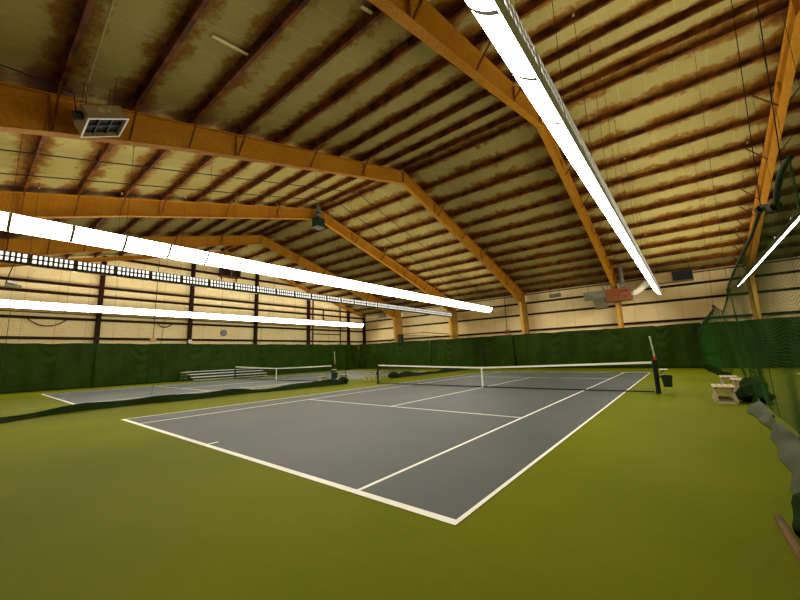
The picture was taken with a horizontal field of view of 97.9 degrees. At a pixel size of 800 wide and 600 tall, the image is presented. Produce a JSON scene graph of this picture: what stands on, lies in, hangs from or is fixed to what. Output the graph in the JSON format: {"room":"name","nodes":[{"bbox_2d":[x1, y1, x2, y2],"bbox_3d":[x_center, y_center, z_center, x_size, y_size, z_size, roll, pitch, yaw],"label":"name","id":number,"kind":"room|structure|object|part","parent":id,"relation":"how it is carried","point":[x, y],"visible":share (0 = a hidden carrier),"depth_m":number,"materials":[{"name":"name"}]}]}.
{"room":"sports hall","nodes":[
{"label":"sports hall","id":0,"kind":"room"},
{"bbox_2d":[0,250,365,392],"bbox_3d":[-16.745,1.098,32.879,0.710,12.350,38.500,-9,-11,38],"label":"wall","id":1,"kind":"structure","parent":0,"point":[38,284],"depth_m":29.13,"materials":[{"name":"brown metal"}]},
{"bbox_2d":[26,318,66,326],"bbox_3d":[-23.946,1.530,23.623,0.061,0.540,1.968,-9,-11,38],"label":"cable","id":2,"kind":"object","parent":1,"relation":"hanging from","point":[26,318],"visible":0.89,"depth_m":23.62,"materials":[{"name":"black rubber"}]},
{"bbox_2d":[0,343,95,393],"bbox_3d":[-24.880,4.209,21.463,0.269,3.108,9.401,-9,-12,39],"label":"curtain","id":3,"kind":"object","parent":1,"relation":"hanging from","point":[84,348],"visible":0.88,"depth_m":23.14,"materials":[{"name":"green fabric"}]},
{"bbox_2d":[150,268,158,340],"bbox_3d":[-20.098,0.036,28.704,0.125,6.640,0.430,-9,-11,38],"label":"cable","id":4,"kind":"object","parent":1,"relation":"attached to","point":[153,338],"visible":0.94,"depth_m":28.33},
{"bbox_2d":[92,343,224,386],"bbox_3d":[-18.980,5.118,28.433,0.257,3.108,9.153,-9,-11,38],"label":"curtain","id":5,"kind":"object","parent":1,"relation":"hanging from","point":[211,354],"visible":0.88,"depth_m":27.64,"materials":[{"name":"green fabric"}]},
{"bbox_2d":[220,330,226,335],"bbox_3d":[-16.613,3.115,32.818,0.079,0.600,0.600,-9,-11,38],"label":"wall clock","id":6,"kind":"object","parent":1,"relation":"attached to","point":[223,331],"visible":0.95,"depth_m":32.78,"materials":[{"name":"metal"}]},
{"bbox_2d":[218,267,240,282],"bbox_3d":[-16.398,-2.345,33.535,0.720,1.470,1.850,-9,-11,38],"label":"wall heater","id":7,"kind":"object","parent":1,"relation":"attached to","point":[227,272],"visible":0.8,"depth_m":33.26,"materials":[{"name":"metal"}]},
{"bbox_3d":[-16.413,-2.735,33.085,0.020,0.720,0.760,-9,-11,38],"label":"louver panel","id":8,"kind":"part","parent":7,"relation":"part of","materials":[{"name":"brown metal"}]},
{"bbox_2d":[218,275,239,278],"bbox_3d":[-16.420,-2.198,33.469,0.700,0.080,1.750,-9,-11,38],"label":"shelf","id":9,"kind":"object","parent":7,"relation":"attached to","point":[224,276],"depth_m":33.42,"materials":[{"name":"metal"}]},
{"bbox_3d":[-15.909,-2.654,33.701,0.020,0.720,0.760,-9,-11,38],"label":"louver panel","id":10,"kind":"part","parent":7,"relation":"part of","materials":[{"name":"brown metal"}]},
{"bbox_3d":[-8.842,6.343,41.893,0.080,4.300,4.100,-9,-11,38],"label":"door panel","id":11,"kind":"part","parent":1,"relation":"part of","materials":[{"name":"green fabric"}]},
{"bbox_2d":[0,0,799,314],"bbox_3d":[3.578,-5.680,17.138,53.600,5.368,38.500,-9,-11,38],"label":"ceiling","id":12,"kind":"structure","parent":0,"point":[344,77],"depth_m":14.12,"materials":[{"name":"wood"}]},
{"bbox_2d":[4,264,21,288],"bbox_3d":[-24.593,-1.813,22.254,0.500,2.090,0.743,-9,-11,38],"label":"floodlight","id":13,"kind":"object","parent":12,"relation":"hanging from","point":[9,283],"visible":0.96,"depth_m":22.00,"materials":[{"name":"white metal"}]},
{"bbox_2d":[4,280,21,288],"bbox_3d":[-24.566,-1.002,22.125,0.500,0.448,0.743,-9,-11,38],"label":"lamp","id":14,"kind":"object","parent":13,"relation":"attached to","point":[9,283],"depth_m":21.99,"materials":[{"name":"white metal"}]},
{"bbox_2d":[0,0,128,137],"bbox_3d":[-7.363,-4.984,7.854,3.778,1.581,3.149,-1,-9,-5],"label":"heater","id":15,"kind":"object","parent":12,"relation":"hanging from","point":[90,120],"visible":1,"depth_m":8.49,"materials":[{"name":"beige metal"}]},
{"bbox_3d":[-7.454,-4.412,8.723,0.780,0.011,0.790,-17,14,37],"label":"burner plate","id":16,"kind":"part","parent":15,"relation":"part of","materials":[{"name":"black metal"}]},
{"bbox_2d":[0,247,363,326],"bbox_3d":[-15.102,-1.539,32.206,0.453,6.822,32.540,-9,-11,38],"label":"light strip","id":17,"kind":"object","parent":12,"relation":"hanging from","point":[10,303],"visible":0.97,"depth_m":26.63,"materials":[{"name":"white plastic"}]},
{"bbox_2d":[0,184,451,316],"bbox_3d":[-5.151,-3.147,23.949,0.439,6.750,32.540,-9,-11,38],"label":"light strip","id":18,"kind":"object","parent":12,"relation":"hanging from","point":[8,257],"visible":0.99,"depth_m":16.43,"materials":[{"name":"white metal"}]},
{"bbox_2d":[0,134,491,312],"bbox_3d":[-1.924,-3.912,20.435,0.453,6.956,32.540,-9,-11,38],"label":"light strip","id":19,"kind":"object","parent":12,"relation":"hanging from","point":[9,222],"visible":0.99,"depth_m":12.49,"materials":[{"name":"white plastic"}]},
{"bbox_2d":[312,204,324,229],"bbox_3d":[-5.695,-5.878,24.299,0.620,1.833,0.680,-9,-11,38],"label":"heater","id":20,"kind":"object","parent":12,"relation":"hanging from","point":[318,223],"visible":0.96,"depth_m":24.12,"materials":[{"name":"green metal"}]},
{"bbox_2d":[549,283,560,297],"bbox_3d":[13.631,-0.973,30.743,0.960,1.479,0.350,-9,-11,38],"label":"emergency light","id":21,"kind":"object","parent":12,"relation":"hanging from","point":[550,294],"visible":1,"depth_m":30.55,"materials":[{"name":"metal"}]},
{"bbox_2d":[464,0,661,293],"bbox_3d":[9.192,-5.249,14.468,0.441,6.993,28.790,-9,-12,39],"label":"light strip","id":22,"kind":"object","parent":12,"relation":"hanging from","point":[506,31],"visible":1,"depth_m":5.41,"materials":[{"name":"white plastic"}]},
{"bbox_2d":[583,276,608,309],"bbox_3d":[15.771,-0.792,28.209,1.570,3.108,0.800,-9,-11,38],"label":"air duct","id":23,"kind":"object","parent":12,"relation":"hanging from","point":[598,298],"visible":0.89,"depth_m":27.71,"materials":[{"name":"metal"}]},
{"bbox_2d":[631,271,649,296],"bbox_3d":[18.264,-1.529,26.331,1.496,2.403,0.536,-9,-11,38],"label":"flexible duct","id":24,"kind":"object","parent":12,"relation":"hanging from","point":[645,284],"visible":0.77,"depth_m":26.16,"materials":[{"name":"metal"}]},
{"bbox_2d":[653,258,693,284],"bbox_3d":[19.702,-2.108,25.232,2.220,1.658,0.795,-9,-11,38],"label":"duct","id":25,"kind":"object","parent":12,"relation":"hanging from","point":[681,275],"visible":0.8,"depth_m":24.84,"materials":[{"name":"beige metal"}]},
{"bbox_2d":[671,269,692,280],"bbox_3d":[19.893,-1.753,24.552,1.130,0.690,0.026,-9,-11,38],"label":"grille","id":26,"kind":"object","parent":25,"relation":"attached to","point":[687,274],"depth_m":24.55,"materials":[{"name":"black metal"}]},
{"bbox_2d":[692,0,799,536],"bbox_3d":[11.652,-2.756,13.313,1.164,11.959,29.324,-9,-12,39],"label":"net","id":27,"kind":"object","parent":12,"relation":"hanging from","point":[754,390],"visible":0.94,"depth_m":5.39,"materials":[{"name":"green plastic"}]},
{"bbox_2d":[733,0,799,286],"bbox_3d":[14.720,-5.359,14.278,0.451,6.794,22.540,-9,-11,38],"label":"light strip","id":28,"kind":"object","parent":12,"relation":"hanging from","point":[760,40],"visible":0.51,"depth_m":12.80,"materials":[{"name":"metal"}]},
{"bbox_2d":[0,367,799,599],"bbox_3d":[3.902,4.079,15.591,53.600,0.300,38.500,-9,-11,38],"label":"floor","id":29,"kind":"structure","parent":0,"point":[676,493],"depth_m":3.39,"materials":[{"name":"green paint"}]},
{"bbox_2d":[0,310,348,422],"bbox_3d":[-8.929,2.461,14.224,1.670,3.307,18.001,-9,-11,38],"label":"net","id":30,"kind":"object","parent":29,"relation":"on","point":[342,380],"visible":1,"depth_m":13.65,"materials":[{"name":"green fabric"}]},
{"bbox_2d":[0,234,402,368],"bbox_3d":[-11.662,0.430,28.807,1.527,12.060,37.700,-9,-11,38],"label":"ceiling beam","id":31,"kind":"structure","parent":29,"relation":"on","point":[40,246],"depth_m":25.74,"materials":[{"name":"orange paint"}]},
{"bbox_2d":[187,368,265,380],"bbox_3d":[-15.166,6.599,30.962,1.870,0.785,6.450,-9,-11,38],"label":"bleachers","id":32,"kind":"object","parent":29,"relation":"on","point":[255,373],"visible":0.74,"depth_m":30.48,"materials":[{"name":"metal"}]},
{"bbox_2d":[41,371,412,403],"bbox_3d":[-9.292,6.032,26.132,10.970,0.007,23.770,-9,-11,38],"label":"court surface","id":33,"kind":"object","parent":29,"relation":"on","point":[351,374],"visible":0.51,"depth_m":21.17,"materials":[{"name":"grey paint"}]},
{"bbox_2d":[0,186,457,338],"bbox_3d":[-5.649,-0.529,24.013,1.527,12.060,37.700,-9,-11,38],"label":"ceiling beam","id":34,"kind":"structure","parent":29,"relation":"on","point":[49,206],"depth_m":17.40,"materials":[{"name":"orange paint"}]},
{"bbox_2d":[397,332,444,341],"bbox_3d":[2.469,4.083,39.006,7.004,0.915,0.250,-9,-11,38],"label":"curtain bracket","id":35,"kind":"object","parent":34,"relation":"attached to","point":[401,337],"visible":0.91,"depth_m":40.64,"materials":[{"name":"black metal"}]},
{"bbox_3d":[2.446,3.851,39.023,7.004,0.450,0.061,-9,-11,38],"label":"bracket arm","id":36,"kind":"part","parent":35,"relation":"part of"},
{"bbox_2d":[430,336,484,367],"bbox_3d":[5.923,5.564,36.456,6.672,3.108,0.236,-9,-11,38],"label":"curtain","id":37,"kind":"object","parent":34,"relation":"hanging from","point":[477,347],"visible":0.84,"depth_m":36.16,"materials":[{"name":"green fabric"}]},
{"bbox_2d":[0,80,529,333],"bbox_3d":[0.325,-1.483,19.249,1.527,12.060,37.700,-9,-11,38],"label":"ceiling beam","id":38,"kind":"structure","parent":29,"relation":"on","point":[23,110],"depth_m":11.44,"materials":[{"name":"orange paint"}]},
{"bbox_3d":[0.140,-7.051,20.132,0.260,0.740,0.060,-9,-11,38],"label":"ridge plate","id":39,"kind":"part","parent":38,"relation":"part of","materials":[{"name":"orange paint"}]},
{"bbox_2d":[234,365,333,380],"bbox_3d":[-9.306,5.488,26.215,13.030,1.110,0.180,-9,-11,38],"label":"net","id":40,"kind":"object","parent":29,"relation":"on","point":[332,371],"visible":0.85,"depth_m":25.44,"materials":[{"name":"black fabric"}]},
{"bbox_3d":[-9.293,5.992,26.138,12.660,0.064,0.038,-9,-11,38],"label":"cord","id":41,"kind":"part","parent":40,"relation":"part of","materials":[{"name":"fabric"}]},
{"bbox_2d":[332,372,337,378],"bbox_3d":[-4.155,4.780,22.015,0.415,0.375,0.340,-9,-11,38],"label":"trash bin","id":42,"kind":"object","parent":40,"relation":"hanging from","point":[334,375],"visible":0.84,"depth_m":21.93,"materials":[{"name":"green plastic"}]},
{"bbox_2d":[224,344,358,377],"bbox_3d":[-10.874,6.462,38.606,0.298,3.108,17.303,-9,-12,38],"label":"curtain","id":43,"kind":"object","parent":29,"relation":"on","point":[352,351],"visible":0.87,"depth_m":37.29,"materials":[{"name":"green fabric"}]},
{"bbox_2d":[363,373,371,380],"bbox_3d":[-2.098,5.003,22.526,0.457,0.464,0.460,-4,-9,10],"label":"bench","id":44,"kind":"object","parent":29,"relation":"on","point":[368,374],"visible":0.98,"depth_m":22.37,"materials":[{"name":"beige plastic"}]},
{"bbox_2d":[121,372,650,525],"bbox_3d":[3.742,3.952,15.739,10.970,0.007,23.770,-9,-11,38],"label":"court surface","id":45,"kind":"object","parent":29,"relation":"on","point":[440,453],"visible":0.92,"depth_m":7.29,"materials":[{"name":"grey paint"}]},
{"bbox_2d":[359,340,430,368],"bbox_3d":[-0.979,6.635,41.770,11.124,3.108,0.287,-9,-11,38],"label":"curtain","id":46,"kind":"object","parent":29,"relation":"on","point":[370,355],"visible":0.88,"depth_m":41.72,"materials":[{"name":"green fabric"}]},
{"bbox_2d":[386,335,476,377],"bbox_3d":[3.241,4.472,29.134,0.718,3.193,13.101,-9,-11,38],"label":"net","id":47,"kind":"object","parent":29,"relation":"on","point":[398,375],"visible":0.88,"depth_m":27.91,"materials":[{"name":"fabric"}]},
{"bbox_2d":[368,0,624,327],"bbox_3d":[6.299,-2.437,14.486,1.527,12.060,37.700,-9,-11,38],"label":"ceiling beam","id":48,"kind":"structure","parent":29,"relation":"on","point":[420,18],"depth_m":10.55,"materials":[{"name":"orange paint"}]},
{"bbox_3d":[6.114,-8.004,15.368,0.260,0.740,0.060,-9,-11,38],"label":"ridge plate","id":49,"kind":"part","parent":48,"relation":"part of","materials":[{"name":"orange paint"}]},
{"bbox_2d":[512,326,657,367],"bbox_3d":[14.890,4.134,29.318,10.973,3.108,0.268,-9,-11,38],"label":"curtain","id":50,"kind":"object","parent":48,"relation":"hanging from","point":[628,344],"visible":0.92,"depth_m":28.82,"materials":[{"name":"green fabric"}]},
{"bbox_2d":[603,267,632,302],"bbox_3d":[16.925,-1.214,27.300,1.850,2.661,0.830,-9,-11,38],"label":"furnace","id":51,"kind":"object","parent":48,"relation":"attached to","point":[623,293],"visible":0.96,"depth_m":26.91,"materials":[{"name":"red metal"}]},
{"bbox_3d":[16.714,-0.338,27.377,0.850,0.970,0.800,-9,-11,38],"label":"burner","id":52,"kind":"part","parent":51,"relation":"part of","materials":[{"name":"red metal"}]},
{"bbox_2d":[483,335,514,366],"bbox_3d":[9.473,4.967,33.437,2.974,3.108,0.237,-9,-11,37],"label":"curtain","id":53,"kind":"object","parent":29,"relation":"on","point":[498,350],"visible":0.94,"depth_m":33.48,"materials":[{"name":"green fabric"}]},
{"bbox_2d":[376,360,660,393],"bbox_3d":[3.728,3.407,15.822,13.030,1.110,0.180,-9,-11,38],"label":"net","id":54,"kind":"object","parent":29,"relation":"on","point":[653,362],"visible":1,"depth_m":14.33,"materials":[{"name":"black fabric"}]},
{"bbox_3d":[-1.257,4.203,19.797,0.110,1.110,0.110,-9,-11,38],"label":"net post","id":55,"kind":"part","parent":54,"relation":"part of","materials":[{"name":"black metal"}]},
{"bbox_3d":[3.741,3.911,15.745,12.660,0.064,0.038,-9,-11,38],"label":"cord","id":56,"kind":"part","parent":54,"relation":"part of","materials":[{"name":"fabric"}]},
{"bbox_3d":[8.705,2.612,11.853,0.110,1.110,0.110,-9,-11,38],"label":"net post","id":57,"kind":"part","parent":54,"relation":"part of","materials":[{"name":"black metal"}]},
{"bbox_2d":[658,375,672,386],"bbox_3d":[8.879,2.699,11.621,0.415,0.375,0.340,-9,-11,38],"label":"trash bin","id":58,"kind":"object","parent":54,"relation":"hanging from","point":[667,379],"visible":1,"depth_m":11.51,"materials":[{"name":"green plastic"}]},
{"bbox_2d":[649,336,660,392],"bbox_3d":[8.831,2.226,12.060,0.135,1.930,0.086,-9,-11,38],"label":"stick","id":59,"kind":"object","parent":29,"relation":"on","point":[654,356],"visible":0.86,"depth_m":12.05,"materials":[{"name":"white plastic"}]},
{"bbox_3d":[8.803,1.626,12.162,0.114,0.712,0.060,-9,-11,38],"label":"stick rod","id":60,"kind":"part","parent":59,"relation":"part of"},
{"bbox_2d":[652,323,706,367],"bbox_3d":[20.040,3.284,25.037,2.773,3.108,0.220,-9,-11,38],"label":"curtain","id":61,"kind":"object","parent":29,"relation":"on","point":[676,345],"visible":0.94,"depth_m":25.06,"materials":[{"name":"green fabric"}]},
{"bbox_2d":[711,384,738,404],"bbox_3d":[8.888,2.581,9.551,0.508,0.464,0.920,-9,-11,38],"label":"bench","id":62,"kind":"object","parent":29,"relation":"on","point":[718,399],"visible":0.99,"depth_m":9.34,"materials":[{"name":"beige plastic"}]},
{"bbox_3d":[9.115,2.629,9.827,0.508,0.440,0.050,-9,-11,38],"label":"leg frame","id":63,"kind":"part","parent":62,"relation":"part of","materials":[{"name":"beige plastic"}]},
{"bbox_3d":[8.602,2.349,9.238,0.460,0.087,0.030,-9,-11,38],"label":"rail","id":64,"kind":"part","parent":62,"relation":"part of","materials":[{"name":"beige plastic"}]},
{"bbox_2d":[718,396,732,399],"bbox_3d":[8.891,2.672,9.537,0.276,0.015,0.720,-9,-11,38],"label":"shelf","id":65,"kind":"object","parent":62,"relation":"attached to","point":[720,397],"depth_m":9.50,"materials":[{"name":"brown wood"}]},
{"bbox_2d":[719,375,738,387],"bbox_3d":[11.629,2.924,12.290,0.508,0.464,0.920,-9,-11,38],"label":"bench","id":66,"kind":"object","parent":29,"relation":"on","point":[724,378],"visible":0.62,"depth_m":12.12,"materials":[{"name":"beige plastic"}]},
{"bbox_2d":[730,378,741,391],"bbox_3d":[10.984,2.771,11.188,0.508,0.464,0.920,-9,-11,38],"label":"bench","id":67,"kind":"object","parent":29,"relation":"on","point":[735,381],"visible":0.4,"depth_m":11.01,"materials":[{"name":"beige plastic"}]},
{"bbox_2d":[732,0,799,367],"bbox_3d":[12.312,-3.397,9.691,1.527,12.060,37.700,-9,-11,38],"label":"ceiling beam","id":68,"kind":"structure","parent":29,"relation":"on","point":[786,70],"depth_m":13.57,"materials":[{"name":"orange paint"}]},
{"bbox_2d":[701,316,799,367],"bbox_3d":[28.156,2.010,18.698,18.225,3.108,0.277,-9,-11,38],"label":"curtain","id":69,"kind":"object","parent":68,"relation":"hanging from","point":[796,317],"visible":0.41,"depth_m":22.47,"materials":[{"name":"green fabric"}]},
{"bbox_3d":[12.127,-8.964,10.574,0.260,0.740,0.060,-9,-11,38],"label":"ridge plate","id":70,"kind":"part","parent":68,"relation":"part of","materials":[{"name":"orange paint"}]},
{"bbox_2d":[774,514,799,563],"bbox_3d":[2.627,1.797,2.179,0.050,0.080,2.200,-9,-11,37],"label":"wooden rail","id":71,"kind":"object","parent":29,"relation":"on","point":[794,545],"visible":1,"depth_m":2.71,"materials":[{"name":"brown wood"}]},
{"bbox_2d":[363,256,799,361],"bbox_3d":[15.614,2.272,30.640,53.400,7.210,0.735,-9,-11,38],"label":"wall","id":72,"kind":"structure","parent":0,"point":[687,301],"depth_m":30.25,"materials":[{"name":"brown metal"}]},
{"bbox_2d":[504,298,509,332],"bbox_3d":[10.547,1.545,34.736,0.450,3.540,0.140,-9,-11,38],"label":"alarm box","id":73,"kind":"object","parent":72,"relation":"attached to","point":[506,331],"visible":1,"depth_m":34.57,"materials":[{"name":"red plastic"}]}
]}

